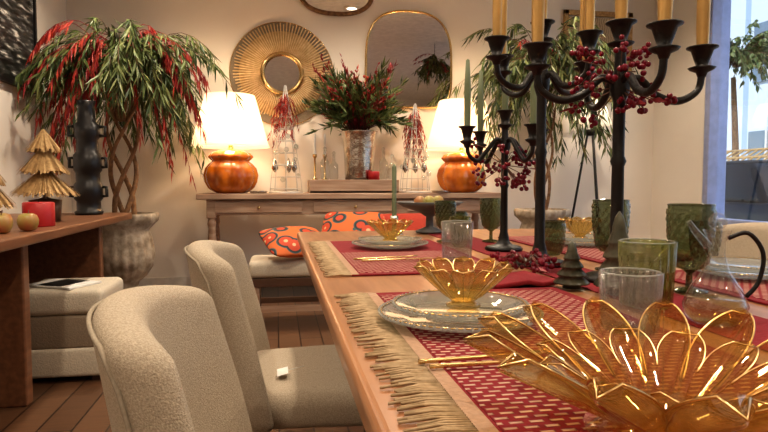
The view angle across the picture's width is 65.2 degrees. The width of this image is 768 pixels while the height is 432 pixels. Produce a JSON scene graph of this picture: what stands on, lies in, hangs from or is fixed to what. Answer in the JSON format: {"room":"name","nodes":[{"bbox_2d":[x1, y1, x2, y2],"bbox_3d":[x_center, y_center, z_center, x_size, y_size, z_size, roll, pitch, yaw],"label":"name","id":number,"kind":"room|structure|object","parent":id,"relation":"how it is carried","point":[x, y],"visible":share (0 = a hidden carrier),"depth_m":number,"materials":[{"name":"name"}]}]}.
{"room":"dining room","nodes":[
{"label":"dining room","id":0,"kind":"room"},
{"bbox_2d":[0,0,71,213],"bbox_3d":[-2.156,-0.585,0.956,0.200,3.100,9.500,-1,3,-10],"label":"wall","id":1,"kind":"structure","parent":0,"point":[15,136],"depth_m":4.44,"materials":[{"name":"paint"}]},
{"bbox_2d":[0,0,37,93],"bbox_3d":[-2.562,-1.461,3.865,0.036,1.120,1.550,-1,3,-10],"label":"print","id":2,"kind":"object","parent":1,"relation":"attached to","point":[18,18],"visible":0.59,"depth_m":4.29,"materials":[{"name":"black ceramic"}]},
{"bbox_2d":[0,286,363,431],"bbox_3d":[0.822,0.982,1.576,6.250,0.100,9.500,-1,3,-10],"label":"floor","id":3,"kind":"structure","parent":0,"point":[77,403],"depth_m":2.88,"materials":[{"name":"brown wood"}]},
{"bbox_2d":[0,213,131,407],"bbox_3d":[-1.977,0.454,2.949,0.800,0.800,2.750,-1,3,-10],"label":"wooden sideboard","id":4,"kind":"object","parent":3,"relation":"on","point":[73,247],"visible":0.77,"depth_m":2.73,"materials":[{"name":"brown wood"}]},
{"bbox_2d":[0,211,12,233],"bbox_3d":[-1.633,0.027,2.559,0.088,0.094,0.088,-1,3,-10],"label":"apple","id":5,"kind":"object","parent":4,"relation":"on","point":[6,222],"visible":1,"depth_m":2.54,"materials":[{"name":"yellow food"}]},
{"bbox_2d":[0,175,15,212],"bbox_3d":[-1.891,-0.102,2.869,0.233,0.320,0.236,-1,3,-10],"label":"tree","id":6,"kind":"object","parent":4,"relation":"on","point":[4,200],"visible":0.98,"depth_m":2.87,"materials":[{"name":"brown wood"}]},
{"bbox_2d":[16,210,38,230],"bbox_3d":[-1.595,0.020,2.687,0.088,0.094,0.088,-1,3,-10],"label":"apple","id":7,"kind":"object","parent":4,"relation":"on","point":[28,221],"visible":1,"depth_m":2.66,"materials":[{"name":"yellow food"}]},
{"bbox_2d":[22,200,55,226],"bbox_3d":[-1.720,-0.014,2.989,0.144,0.130,0.144,-1,3,-10],"label":"pillar candle","id":8,"kind":"object","parent":4,"relation":"on","point":[45,211],"visible":0.84,"depth_m":2.94,"materials":[{"name":"red wax"}]},
{"bbox_2d":[8,129,79,221],"bbox_3d":[-1.887,-0.224,3.332,0.356,0.510,0.358,-1,3,-10],"label":"tree","id":9,"kind":"object","parent":4,"relation":"on","point":[43,162],"visible":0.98,"depth_m":3.27,"materials":[{"name":"brown wood"}]},
{"bbox_2d":[67,100,108,214],"bbox_3d":[-1.990,-0.389,4.028,0.189,0.760,0.180,2,4,33],"label":"sculptural vase","id":10,"kind":"object","parent":4,"relation":"on","point":[87,166],"visible":0.98,"depth_m":3.97,"materials":[{"name":"ceramic"}]},
{"bbox_2d":[29,277,122,379],"bbox_3d":[-1.688,0.600,3.243,0.440,0.475,0.460,-1,3,-10],"label":"ottoman","id":11,"kind":"object","parent":3,"relation":"on","point":[62,345],"visible":0.44,"depth_m":3.03,"materials":[{"name":"beige fabric"}]},
{"bbox_2d":[29,278,101,289],"bbox_3d":[-1.699,0.359,3.176,0.300,0.013,0.220,1,3,17],"label":"magazine","id":12,"kind":"object","parent":11,"relation":"on","point":[65,284],"visible":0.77,"depth_m":3.15,"materials":[{"name":"paper"}]},
{"bbox_2d":[13,17,243,289],"bbox_3d":[-1.899,-0.374,4.773,1.559,2.247,1.650,-1,3,-10],"label":"willow tree","id":13,"kind":"object","parent":3,"relation":"on","point":[127,66],"visible":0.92,"depth_m":4.52,"materials":[{"name":"green plant"}]},
{"bbox_2d":[86,285,252,431],"bbox_3d":[-0.132,0.540,0.963,0.598,0.856,0.509,-1,3,-10],"label":"dining chair","id":14,"kind":"object","parent":3,"relation":"on","point":[165,363],"visible":1,"depth_m":0.86,"materials":[{"name":"fabric"}]},
{"bbox_2d":[184,240,364,431],"bbox_3d":[-0.258,0.495,1.742,0.598,0.856,0.509,-1,3,-10],"label":"dining chair","id":15,"kind":"object","parent":3,"relation":"on","point":[318,393],"visible":0.59,"depth_m":1.53,"materials":[{"name":"fabric"}]},
{"bbox_2d":[277,366,302,376],"bbox_3d":[-0.253,0.417,1.627,0.074,0.019,0.050,-1,3,-10],"label":"price tag","id":16,"kind":"object","parent":15,"relation":"on","point":[282,371],"visible":1,"depth_m":1.62,"materials":[{"name":"paper"}]},
{"bbox_2d":[248,255,322,312],"bbox_3d":[-0.074,0.529,4.442,1.800,0.480,0.420,-1,3,-10],"label":"upholstered bench","id":17,"kind":"object","parent":3,"relation":"on","point":[265,270],"visible":0.23,"depth_m":4.13,"materials":[{"name":"beige fabric"}]},
{"bbox_2d":[259,226,318,257],"bbox_3d":[-0.621,0.180,4.244,0.460,0.203,0.355,-2,4,-30],"label":"throw pillow","id":18,"kind":"object","parent":17,"relation":"on","point":[280,241],"visible":0.56,"depth_m":4.11,"materials":[{"name":"fabric"}]},
{"bbox_2d":[321,212,383,231],"bbox_3d":[-0.236,0.120,4.421,0.462,0.291,0.270,0,3,7],"label":"throw pillow","id":19,"kind":"object","parent":17,"relation":"on","point":[333,221],"visible":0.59,"depth_m":4.41,"materials":[{"name":"fabric"}]},
{"bbox_2d":[383,213,425,230],"bbox_3d":[0.167,0.131,4.493,0.440,0.290,0.265,-1,3,-16],"label":"throw pillow","id":20,"kind":"object","parent":17,"relation":"on","point":[419,219],"visible":0.21,"depth_m":4.50,"materials":[{"name":"red fabric"}]},
{"bbox_2d":[196,192,500,240],"bbox_3d":[-0.290,0.246,5.558,2.720,0.920,0.480,-1,3,-10],"label":"console table","id":21,"kind":"object","parent":3,"relation":"on","point":[217,204],"visible":0.45,"depth_m":5.26,"materials":[{"name":"brown wood"}]},
{"bbox_2d":[191,92,269,193],"bbox_3d":[-1.355,-0.631,5.298,0.676,0.860,0.676,-1,3,-10],"label":"table lamp","id":22,"kind":"object","parent":21,"relation":"on","point":[228,128],"visible":0.98,"depth_m":5.11,"materials":[{"name":"white fabric"}]},
{"bbox_2d":[249,191,267,192],"bbox_3d":[-1.094,-0.208,5.226,0.165,0.020,0.165,-1,3,-10],"label":"dish","id":23,"kind":"object","parent":21,"relation":"on","point":[249,191],"visible":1,"depth_m":5.16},
{"bbox_2d":[267,85,302,193],"bbox_3d":[-0.880,-0.677,5.312,0.320,0.950,0.313,-1,3,-10],"label":"tree","id":24,"kind":"object","parent":21,"relation":"on","point":[282,105],"visible":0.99,"depth_m":5.28,"materials":[{"name":"red plant"}]},
{"bbox_2d":[308,180,398,192],"bbox_3d":[-0.288,-0.271,5.488,0.800,0.120,0.340,-1,3,-10],"label":"tray","id":25,"kind":"object","parent":21,"relation":"on","point":[314,186],"visible":0.87,"depth_m":5.32,"materials":[{"name":"brown wood"}]},
{"bbox_2d":[312,133,327,179],"bbox_3d":[-0.582,-0.535,5.441,0.160,0.430,0.070,-1,3,-10],"label":"brass candlesticks","id":26,"kind":"object","parent":25,"relation":"on","point":[314,154],"visible":0.86,"depth_m":5.43,"materials":[{"name":"gold metal"}]},
{"bbox_2d":[302,54,413,179],"bbox_3d":[-0.226,-0.866,5.390,1.020,1.097,0.869,-1,3,-10],"label":"flower arrangement","id":27,"kind":"object","parent":25,"relation":"on","point":[361,108],"visible":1,"depth_m":5.32,"materials":[{"name":"green plant"}]},
{"bbox_2d":[368,171,378,179],"bbox_3d":[-0.091,-0.370,5.401,0.100,0.085,0.100,-1,3,-10],"label":"pillar candle","id":28,"kind":"object","parent":25,"relation":"on","point":[372,175],"visible":1,"depth_m":5.36,"materials":[{"name":"red wax"}]},
{"bbox_2d":[399,104,430,192],"bbox_3d":[0.286,-0.625,5.550,0.300,0.821,0.300,-1,3,-10],"label":"tree","id":29,"kind":"object","parent":21,"relation":"on","point":[415,116],"visible":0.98,"depth_m":5.51,"materials":[{"name":"red plant"}]},
{"bbox_2d":[431,190,448,192],"bbox_3d":[0.514,-0.223,5.492,0.168,0.020,0.168,-1,3,-10],"label":"dish","id":30,"kind":"object","parent":21,"relation":"on","point":[433,191],"visible":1,"depth_m":5.45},
{"bbox_2d":[426,98,497,192],"bbox_3d":[0.732,-0.652,5.669,0.676,0.860,0.676,-1,3,-10],"label":"table lamp","id":31,"kind":"object","parent":21,"relation":"on","point":[455,175],"visible":0.85,"depth_m":5.48,"materials":[{"name":"orange ceramic"}]},
{"bbox_2d":[297,229,767,431],"bbox_3d":[0.506,0.538,1.810,1.420,0.760,3.000,-1,3,-10],"label":"dining table","id":32,"kind":"object","parent":3,"relation":"on","point":[371,401],"visible":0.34,"depth_m":1.31,"materials":[{"name":"brown wood"}]},
{"bbox_2d":[385,164,402,234],"bbox_3d":[0.050,-0.079,2.914,0.090,0.344,0.090,-1,3,-10],"label":"candle holder","id":33,"kind":"object","parent":32,"relation":"on","point":[394,216],"visible":0.84,"depth_m":2.90,"materials":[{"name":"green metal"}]},
{"bbox_2d":[307,239,510,276],"bbox_3d":[0.017,0.134,2.144,0.538,0.008,0.956,-1,3,-10],"label":"woven placemat","id":34,"kind":"object","parent":32,"relation":"on","point":[335,257],"visible":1,"depth_m":1.92,"materials":[{"name":"red fabric"}]},
{"bbox_2d":[353,255,417,259],"bbox_3d":[0.005,0.136,1.963,0.215,0.010,0.018,-1,3,-16],"label":"fork","id":35,"kind":"object","parent":34,"relation":"on","point":[409,255],"visible":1,"depth_m":1.96,"materials":[{"name":"metal"}]},
{"bbox_2d":[351,235,427,249],"bbox_3d":[0.024,0.102,2.330,0.298,0.037,0.299,-3,4,-41],"label":"plate stack","id":36,"kind":"object","parent":34,"relation":"on","point":[388,245],"visible":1,"depth_m":2.28,"materials":[{"name":"clear glass"}]},
{"bbox_2d":[367,219,413,238],"bbox_3d":[0.024,0.055,2.327,0.188,0.083,0.179,-1,3,-10],"label":"bowl","id":37,"kind":"object","parent":36,"relation":"on","point":[369,221],"visible":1,"depth_m":2.31,"materials":[{"name":"gold glass"}]},
{"bbox_2d":[361,257,432,261],"bbox_3d":[0.043,0.139,1.919,0.235,0.008,0.016,-1,3,-13],"label":"knife","id":38,"kind":"object","parent":34,"relation":"on","point":[366,260],"visible":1,"depth_m":1.91,"materials":[{"name":"metal"}]},
{"bbox_2d":[441,220,472,261],"bbox_3d":[0.234,0.079,1.918,0.103,0.125,0.103,-1,3,-10],"label":"tumbler","id":39,"kind":"object","parent":34,"relation":"on","point":[468,254],"visible":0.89,"depth_m":1.91,"materials":[{"name":"clear glass"}]},
{"bbox_2d":[434,200,455,241],"bbox_3d":[0.261,0.022,2.561,0.095,0.175,0.095,-1,3,-10],"label":"goblet","id":40,"kind":"object","parent":32,"relation":"on","point":[443,209],"visible":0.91,"depth_m":2.53,"materials":[{"name":"green glass"}]},
{"bbox_2d":[449,216,470,246],"bbox_3d":[0.298,0.061,2.356,0.087,0.120,0.087,0,3,9],"label":"tumbler","id":41,"kind":"object","parent":32,"relation":"on","point":[449,216],"visible":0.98,"depth_m":2.36,"materials":[{"name":"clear glass"}]},
{"bbox_2d":[426,231,509,256],"bbox_3d":[0.369,0.111,2.596,0.175,0.005,1.047,-1,3,-10],"label":"table runner","id":42,"kind":"object","parent":32,"relation":"on","point":[477,245],"depth_m":2.55,"materials":[{"name":"red fabric"}]},
{"bbox_2d":[397,196,462,232],"bbox_3d":[0.231,-0.010,3.042,0.347,0.186,0.273,-1,3,-10],"label":"bowl","id":43,"kind":"object","parent":42,"relation":"on","point":[425,206],"visible":0.77,"depth_m":3.00,"materials":[{"name":"ceramic"}]},
{"bbox_2d":[450,211,467,237],"bbox_3d":[0.338,0.040,2.728,0.087,0.120,0.087,3,4,38],"label":"tumbler","id":44,"kind":"object","parent":42,"relation":"on","point":[458,230],"visible":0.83,"depth_m":2.70,"materials":[{"name":"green glass"}]},
{"bbox_2d":[480,198,500,241],"bbox_3d":[0.458,0.017,2.565,0.099,0.185,0.099,-1,3,-10],"label":"goblet","id":45,"kind":"object","parent":42,"relation":"on","point":[489,207],"visible":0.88,"depth_m":2.53,"materials":[{"name":"green glass"}]},
{"bbox_2d":[458,46,548,251],"bbox_3d":[0.454,-0.253,2.249,0.303,0.763,0.316,1,3,19],"label":"candelabra","id":46,"kind":"object","parent":42,"relation":"on","point":[503,244],"visible":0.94,"depth_m":2.22,"materials":[{"name":"black metal"}]},
{"bbox_2d":[484,0,603,267],"bbox_3d":[0.482,-0.360,1.836,0.330,1.023,0.330,1,3,14],"label":"candelabra","id":47,"kind":"object","parent":42,"relation":"on","point":[497,42],"visible":0.75,"depth_m":1.82,"materials":[{"name":"black metal"}]},
{"bbox_2d":[438,271,556,289],"bbox_3d":[0.288,0.162,1.531,0.260,0.019,0.170,-1,3,-17],"label":"cloth napkin","id":48,"kind":"object","parent":32,"relation":"on","point":[519,278],"visible":0.82,"depth_m":1.49,"materials":[{"name":"red fabric"}]},
{"bbox_2d":[509,236,533,245],"bbox_3d":[0.631,0.109,2.580,0.181,0.007,0.388,-1,3,-10],"label":"woven placemat","id":49,"kind":"object","parent":32,"relation":"on","point":[527,240],"depth_m":2.65,"materials":[{"name":"red fabric"}]},
{"bbox_2d":[490,248,560,273],"bbox_3d":[0.400,0.125,1.703,0.186,0.068,0.169,2,4,32],"label":"sprig","id":50,"kind":"object","parent":32,"relation":"on","point":[513,256],"visible":0.91,"depth_m":1.70,"materials":[{"name":"red plant"}]},
{"bbox_2d":[334,287,767,431],"bbox_3d":[0.222,0.199,0.996,0.538,0.008,0.843,-1,3,-10],"label":"woven placemat","id":51,"kind":"object","parent":32,"relation":"on","point":[471,398],"visible":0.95,"depth_m":0.82,"materials":[{"name":"red fabric"}]},
{"bbox_2d":[377,289,543,332],"bbox_3d":[0.138,0.172,1.092,0.298,0.037,0.299,1,3,21],"label":"plate stack","id":52,"kind":"object","parent":51,"relation":"on","point":[453,317],"visible":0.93,"depth_m":1.03,"materials":[{"name":"clear glass"}]},
{"bbox_2d":[413,258,513,304],"bbox_3d":[0.146,0.124,1.101,0.188,0.083,0.179,-1,3,-10],"label":"bowl","id":53,"kind":"object","parent":52,"relation":"on","point":[419,264],"visible":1,"depth_m":1.09,"materials":[{"name":"gold glass"}]},
{"bbox_2d":[418,347,559,363],"bbox_3d":[0.153,0.199,0.853,0.215,0.010,0.018,-1,3,-13],"label":"fork","id":54,"kind":"object","parent":51,"relation":"on","point":[546,350],"visible":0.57,"depth_m":0.84,"materials":[{"name":"metal"}]},
{"bbox_2d":[429,355,594,368],"bbox_3d":[0.178,0.201,0.826,0.235,0.008,0.016,-1,3,-9],"label":"knife","id":55,"kind":"object","parent":51,"relation":"on","point":[576,357],"visible":0.61,"depth_m":0.82,"materials":[{"name":"metal"}]},
{"bbox_2d":[463,298,767,431],"bbox_3d":[0.280,0.165,0.593,0.391,0.104,0.394,-1,3,-10],"label":"bowl","id":56,"kind":"object","parent":51,"relation":"on","point":[604,405],"visible":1,"depth_m":0.58,"materials":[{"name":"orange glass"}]},
{"bbox_2d":[598,267,663,335],"bbox_3d":[0.415,0.143,1.013,0.103,0.100,0.103,-1,3,-10],"label":"tumbler","id":57,"kind":"object","parent":51,"relation":"on","point":[601,310],"visible":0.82,"depth_m":1.00,"materials":[{"name":"clear glass"}]},
{"bbox_2d":[545,220,565,254],"bbox_3d":[0.598,0.077,2.125,0.091,0.120,0.091,-1,3,-14],"label":"tumbler","id":58,"kind":"object","parent":32,"relation":"on","point":[555,230],"visible":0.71,"depth_m":2.09,"materials":[{"name":"green glass"}]},
{"bbox_2d":[553,241,589,288],"bbox_3d":[0.454,0.117,1.451,0.084,0.115,0.084,0,3,8],"label":"tree","id":59,"kind":"object","parent":32,"relation":"on","point":[571,275],"visible":1,"depth_m":1.43,"materials":[{"name":"green ceramic"}]},
{"bbox_2d":[561,235,604,262],"bbox_3d":[0.822,0.122,2.355,0.475,0.007,0.899,-1,3,-10],"label":"woven placemat","id":60,"kind":"object","parent":32,"relation":"on","point":[591,253],"depth_m":2.19,"materials":[{"name":"red fabric"}]},
{"bbox_2d":[564,233,594,245],"bbox_3d":[0.806,0.096,2.438,0.298,0.037,0.299,-3,4,-41],"label":"plate stack","id":61,"kind":"object","parent":60,"relation":"on","point":[579,242],"visible":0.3,"depth_m":2.39,"materials":[{"name":"clear glass"}]},
{"bbox_2d":[557,218,591,236],"bbox_3d":[0.803,0.048,2.455,0.188,0.083,0.179,-1,3,-10],"label":"bowl","id":62,"kind":"object","parent":61,"relation":"on","point":[561,219],"visible":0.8,"depth_m":2.44,"materials":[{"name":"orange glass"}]},
{"bbox_2d":[591,199,630,269],"bbox_3d":[0.660,0.055,1.749,0.109,0.205,0.109,1,3,15],"label":"goblet","id":63,"kind":"object","parent":32,"relation":"on","point":[600,211],"visible":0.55,"depth_m":1.72,"materials":[{"name":"green glass"}]},
{"bbox_2d":[629,241,669,261],"bbox_3d":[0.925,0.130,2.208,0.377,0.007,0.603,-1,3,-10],"label":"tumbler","id":64,"kind":"object","parent":32,"relation":"on","point":[643,252],"depth_m":2.16,"materials":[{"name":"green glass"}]},
{"bbox_2d":[580,268,767,351],"bbox_3d":[0.592,0.182,1.349,0.176,0.005,0.861,-1,3,-10],"label":"table runner","id":65,"kind":"object","parent":32,"relation":"on","point":[695,309],"depth_m":1.17,"materials":[{"name":"red fabric"}]},
{"bbox_2d":[593,211,642,295],"bbox_3d":[0.535,0.084,1.367,0.104,0.190,0.104,0,3,8],"label":"tree","id":66,"kind":"object","parent":65,"relation":"on","point":[619,231],"visible":0.9,"depth_m":1.35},
{"bbox_2d":[522,0,718,284],"bbox_3d":[0.603,-0.323,1.534,0.382,0.983,0.382,3,4,41],"label":"candelabra","id":67,"kind":"object","parent":65,"relation":"on","point":[618,82],"visible":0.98,"depth_m":1.51,"materials":[{"name":"black metal"}]},
{"bbox_2d":[618,238,677,310],"bbox_3d":[0.539,0.118,1.232,0.112,0.135,0.111,-1,3,-10],"label":"tumbler","id":68,"kind":"object","parent":65,"relation":"on","point":[671,300],"visible":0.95,"depth_m":1.22,"materials":[{"name":"green glass"}]},
{"bbox_2d":[682,213,765,326],"bbox_3d":[0.604,0.093,1.086,0.116,0.199,0.108,-2,4,-27],"label":"oil cruet","id":69,"kind":"object","parent":65,"relation":"on","point":[752,290],"visible":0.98,"depth_m":1.07,"materials":[{"name":"clear glass"}]},
{"bbox_2d":[666,203,717,294],"bbox_3d":[0.716,0.074,1.404,0.109,0.205,0.109,1,3,15],"label":"goblet","id":70,"kind":"object","parent":32,"relation":"on","point":[691,255],"visible":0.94,"depth_m":1.37,"materials":[{"name":"green glass"}]},
{"bbox_2d":[639,267,767,304],"bbox_3d":[1.038,0.178,1.365,0.498,0.008,0.804,-1,3,-10],"label":"woven placemat","id":71,"kind":"object","parent":32,"relation":"on","point":[722,285],"visible":0.54,"depth_m":1.50,"materials":[{"name":"red fabric"}]},
{"bbox_2d":[697,257,767,280],"bbox_3d":[0.982,0.141,1.628,0.298,0.037,0.299,-3,4,-41],"label":"plate stack","id":72,"kind":"object","parent":71,"relation":"on","point":[741,271],"visible":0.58,"depth_m":1.58,"materials":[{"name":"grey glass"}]},
{"bbox_2d":[710,221,722,262],"bbox_3d":[1.037,0.083,1.940,0.103,0.130,0.103,-1,3,-10],"label":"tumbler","id":73,"kind":"object","parent":32,"relation":"on","point":[717,243],"visible":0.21,"depth_m":1.90,"materials":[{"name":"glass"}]},
{"bbox_2d":[450,15,639,228],"bbox_3d":[1.489,-0.509,5.411,1.669,2.444,1.508,-1,3,-10],"label":"willow tree","id":74,"kind":"object","parent":3,"relation":"on","point":[559,58],"visible":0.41,"depth_m":5.30,"materials":[{"name":"green plant"}]},
{"bbox_2d":[568,98,612,231],"bbox_3d":[2.069,-0.237,5.961,0.491,1.842,0.482,-1,3,-10],"label":"tripod floor lamp","id":75,"kind":"object","parent":3,"relation":"on","point":[589,132],"visible":0.41,"depth_m":5.92,"materials":[{"name":"black metal"}]},
{"bbox_2d":[718,222,767,264],"bbox_3d":[1.311,0.457,2.417,0.598,0.856,0.509,-1,3,-10],"label":"dining chair","id":76,"kind":"object","parent":3,"relation":"on","point":[744,245],"visible":0.11,"depth_m":2.50,"materials":[{"name":"fabric"}]},
{"bbox_2d":[66,0,656,277],"bbox_3d":[0.006,-0.874,6.056,5.850,3.100,0.200,-1,3,-10],"label":"wall","id":77,"kind":"structure","parent":0,"point":[219,25],"depth_m":5.83,"materials":[{"name":"paint"}]},
{"bbox_2d":[139,277,291,286],"bbox_3d":[0.025,0.620,6.034,5.850,0.120,0.016,-1,3,-10],"label":"baseboard","id":78,"kind":"structure","parent":77,"relation":"attached to","point":[182,281],"depth_m":5.66,"materials":[{"name":"paint"}]},
{"bbox_2d":[229,22,332,125],"bbox_3d":[-0.970,-1.356,5.721,0.987,0.987,0.056,-1,3,-10],"label":"wall mirror","id":79,"kind":"object","parent":77,"relation":"attached to","point":[274,60],"visible":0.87,"depth_m":5.71,"materials":[{"name":"gold glass"}]},
{"bbox_2d":[300,0,372,15],"bbox_3d":[-0.460,-2.170,5.776,0.744,0.484,0.044,-1,3,-10],"label":"wall mirror","id":80,"kind":"object","parent":77,"relation":"attached to","point":[324,7],"visible":1,"depth_m":5.78,"materials":[{"name":"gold metal"}]},
{"bbox_2d":[365,10,451,108],"bbox_3d":[0.248,-1.549,5.941,0.886,0.964,0.030,-1,3,-10],"label":"wall mirror","id":81,"kind":"object","parent":77,"relation":"attached to","point":[420,43],"visible":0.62,"depth_m":5.94,"materials":[{"name":"gold metal"}]},
{"bbox_2d":[563,9,632,101],"bbox_3d":[2.238,-1.668,6.285,0.770,0.930,0.040,-1,3,-10],"label":"art","id":82,"kind":"object","parent":77,"relation":"attached to","point":[600,22],"visible":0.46,"depth_m":6.27},
{"bbox_2d":[650,0,705,247],"bbox_3d":[3.800,-0.645,2.015,0.200,3.100,9.500,-1,3,-10],"label":"wall","id":83,"kind":"structure","parent":0,"point":[678,130],"depth_m":6.06,"materials":[{"name":"paint"}]},
{"bbox_2d":[702,0,766,224],"bbox_3d":[3.570,-0.918,3.291,0.200,2.300,4.920,-1,3,-10],"label":"window","id":84,"kind":"structure","parent":83,"relation":"in","point":[717,80],"depth_m":5.64,"materials":[{"name":"paint"}]},
{"label":"outside","id":85,"kind":"structure","parent":0,"visible":0},
{"bbox_3d":[12.851,0.686,9.453,20.000,0.100,60.000,-1,3,-10],"label":"pavement","id":86,"kind":"object","parent":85,"visible":0},
{"bbox_2d":[724,160,767,221],"bbox_3d":[5.174,-0.079,9.167,1.940,1.460,4.315,-1,3,-10],"label":"parked car","id":87,"kind":"object","parent":86,"relation":"on","point":[746,185],"visible":0.21,"depth_m":7.78,"materials":[{"name":"paint"}]},
{"bbox_2d":[726,0,767,160],"bbox_3d":[12.248,-4.253,16.188,0.630,9.000,50.000,-1,3,-10],"label":"building","id":88,"kind":"structure","parent":86,"relation":"on","point":[752,106],"depth_m":18.96,"materials":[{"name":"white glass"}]},
{"bbox_2d":[726,148,767,160],"bbox_3d":[7.389,-0.486,12.685,0.860,1.875,1.700,-1,3,-10],"label":"rack","id":89,"kind":"object","parent":86,"relation":"on","point":[728,158],"visible":0.2,"depth_m":12.57,"materials":[{"name":"beige wicker"}]},
{"bbox_2d":[729,19,767,160],"bbox_3d":[8.159,-1.945,13.995,2.713,4.650,2.667,-1,3,-10],"label":"street tree","id":90,"kind":"object","parent":86,"relation":"on","point":[746,58],"visible":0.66,"depth_m":13.50,"materials":[{"name":"green plant"}]}
]}

